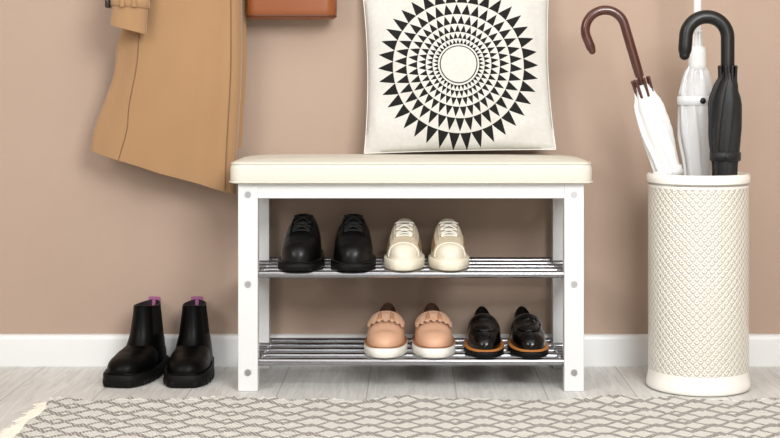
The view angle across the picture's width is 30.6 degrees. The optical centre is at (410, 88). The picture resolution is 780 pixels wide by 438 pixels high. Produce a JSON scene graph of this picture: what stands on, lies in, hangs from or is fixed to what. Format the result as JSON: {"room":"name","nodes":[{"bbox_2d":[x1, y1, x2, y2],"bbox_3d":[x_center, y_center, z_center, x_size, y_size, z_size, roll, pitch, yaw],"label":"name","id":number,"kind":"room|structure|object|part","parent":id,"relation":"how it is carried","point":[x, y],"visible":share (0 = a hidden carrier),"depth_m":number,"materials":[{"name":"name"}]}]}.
{"room":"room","nodes":[
{"label":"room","id":0,"kind":"room"},
{"bbox_2d":[0,0,779,333],"bbox_3d":[0.000,-0.650,3.670,5.040,2.700,0.120,0,0,0],"label":"wall","id":1,"kind":"structure","parent":0,"point":[87,237],"depth_m":3.61,"materials":[{"name":"paint"}]},
{"bbox_2d":[0,334,779,365],"bbox_3d":[0.000,0.660,3.602,4.800,0.079,0.016,0,0,0],"label":"baseboard","id":2,"kind":"structure","parent":1,"relation":"attached to","point":[15,349],"depth_m":3.59,"materials":[{"name":"white"}]},
{"bbox_3d":[-0.420,-0.920,3.563,1.000,0.090,0.092,0,0,0],"label":"hook rail","id":3,"kind":"object","parent":1,"relation":"attached to","visible":0},
{"bbox_2d":[91,0,245,193],"bbox_3d":[-0.600,-0.343,3.483,0.380,1.206,0.158,0,0,0],"label":"coat","id":4,"kind":"object","parent":3,"relation":"hanging from","point":[173,106],"visible":0.99,"depth_m":3.48,"materials":[{"name":"brown fabric"}]},
{"bbox_2d":[246,0,336,19],"bbox_3d":[-0.296,-0.563,3.543,0.224,0.782,0.094,0,0,0],"label":"hanging bag","id":5,"kind":"object","parent":3,"relation":"hanging from","point":[256,9],"visible":1,"depth_m":3.51,"materials":[{"name":"leather"}]},
{"bbox_2d":[0,366,779,432],"bbox_3d":[0.000,0.750,1.070,5.040,0.100,5.320,0,0,0],"label":"floor","id":6,"kind":"structure","parent":0,"point":[21,387],"depth_m":3.37,"materials":[{"name":"grey wood"}]},
{"bbox_2d":[103,296,169,387],"bbox_3d":[-0.662,0.610,3.459,0.116,0.178,0.268,0,0,10],"label":"boot","id":7,"kind":"object","parent":6,"relation":"on","point":[144,359],"visible":0.94,"depth_m":3.44,"materials":[{"name":"black leather"}]},
{"bbox_2d":[163,296,214,387],"bbox_3d":[-0.534,0.610,3.459,0.116,0.178,0.268,0,0,-1],"label":"boot","id":8,"kind":"object","parent":6,"relation":"on","point":[191,363],"visible":1,"depth_m":3.42,"materials":[{"name":"black leather"}]},
{"bbox_2d":[0,394,779,437],"bbox_3d":[0.308,0.688,2.594,2.286,0.024,1.168,0,0,0],"label":"rug","id":9,"kind":"object","parent":6,"relation":"on","point":[406,416],"visible":1,"depth_m":2.98,"materials":[{"name":"beige fabric"}]},
{"bbox_2d":[229,154,592,390],"bbox_3d":[0.000,0.431,3.445,0.844,0.538,0.341,0,0,0],"label":"bench","id":10,"kind":"object","parent":6,"relation":"on","point":[259,178],"visible":1,"depth_m":3.30,"materials":[{"name":"white paint"}]},
{"bbox_2d":[278,213,324,270],"bbox_3d":[-0.260,0.362,3.431,0.108,0.120,0.287,0,0,1],"label":"shoe","id":11,"kind":"object","parent":10,"relation":"on","point":[301,250],"visible":1,"depth_m":3.34,"materials":[{"name":"black leather"}]},
{"bbox_2d":[330,213,375,270],"bbox_3d":[-0.138,0.362,3.431,0.108,0.120,0.287,0,0,-1],"label":"shoe","id":12,"kind":"object","parent":10,"relation":"on","point":[353,249],"visible":1,"depth_m":3.33,"materials":[{"name":"black leather"}]},
{"bbox_2d":[364,303,406,357],"bbox_3d":[-0.059,0.579,3.436,0.103,0.091,0.275,0,0,1],"label":"shoe","id":13,"kind":"object","parent":10,"relation":"on","point":[386,338],"visible":1,"depth_m":3.35,"materials":[{"name":"pink leather"}]},
{"bbox_2d":[384,218,424,270],"bbox_3d":[-0.015,0.368,3.434,0.097,0.107,0.280,0,0,1],"label":"sneaker","id":14,"kind":"object","parent":10,"relation":"on","point":[404,246],"visible":1,"depth_m":3.34,"materials":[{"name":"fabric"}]},
{"bbox_3d":[0.000,0.191,3.445,0.844,0.058,0.341,0,0,0],"label":"seat","id":15,"kind":"part","parent":10,"relation":"part of","materials":[{"name":"beige leather"}]},
{"bbox_2d":[412,303,454,357],"bbox_3d":[0.053,0.579,3.436,0.103,0.091,0.275,0,0,-1],"label":"shoe","id":16,"kind":"object","parent":10,"relation":"on","point":[433,338],"visible":1,"depth_m":3.35,"materials":[{"name":"pink leather"}]},
{"bbox_2d":[428,218,468,270],"bbox_3d":[0.089,0.368,3.434,0.097,0.107,0.280,0,0,-1],"label":"sneaker","id":17,"kind":"object","parent":10,"relation":"on","point":[448,245],"visible":1,"depth_m":3.34,"materials":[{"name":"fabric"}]},
{"bbox_2d":[363,0,555,153],"bbox_3d":[0.116,-0.053,3.531,0.479,0.426,0.151,0,0,-1],"label":"pillow","id":18,"kind":"object","parent":10,"relation":"on","point":[443,75],"visible":1,"depth_m":3.48,"materials":[{"name":"fabric"}]},
{"bbox_2d":[464,306,503,357],"bbox_3d":[0.175,0.583,3.437,0.096,0.083,0.275,0,0,1],"label":"loafer","id":19,"kind":"object","parent":10,"relation":"on","point":[483,339],"visible":1,"depth_m":3.35,"materials":[{"name":"black leather"}]},
{"bbox_2d":[507,306,548,357],"bbox_3d":[0.278,0.583,3.437,0.096,0.083,0.275,0,0,-1],"label":"loafer","id":20,"kind":"object","parent":10,"relation":"on","point":[526,339],"visible":1,"depth_m":3.35,"materials":[{"name":"black leather"}]},
{"bbox_2d":[646,171,750,396],"bbox_3d":[0.674,0.449,3.348,0.242,0.502,0.242,0,0,0],"label":"umbrella stand","id":21,"kind":"object","parent":6,"relation":"on","point":[698,226],"visible":0.94,"depth_m":3.25,"materials":[{"name":"ceramic"}]},
{"bbox_2d":[581,5,682,174],"bbox_3d":[0.574,0.242,3.352,0.350,0.875,0.051,0,0,5],"label":"umbrella","id":22,"kind":"object","parent":21,"relation":"in","point":[653,120],"visible":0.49,"depth_m":3.34,"materials":[{"name":"white fabric"}]},
{"bbox_2d":[677,0,712,175],"bbox_3d":[0.673,0.152,3.382,0.091,1.054,0.119,0,0,25],"label":"clear umbrella","id":23,"kind":"object","parent":21,"relation":"in","point":[696,86],"visible":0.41,"depth_m":3.39,"materials":[{"name":"white plastic"}]},
{"bbox_2d":[678,10,741,175],"bbox_3d":[0.693,0.248,3.306,0.147,0.862,0.057,0,0,0],"label":"umbrella","id":24,"kind":"object","parent":21,"relation":"in","point":[724,102],"visible":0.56,"depth_m":3.29,"materials":[{"name":"black fabric"}]}
]}

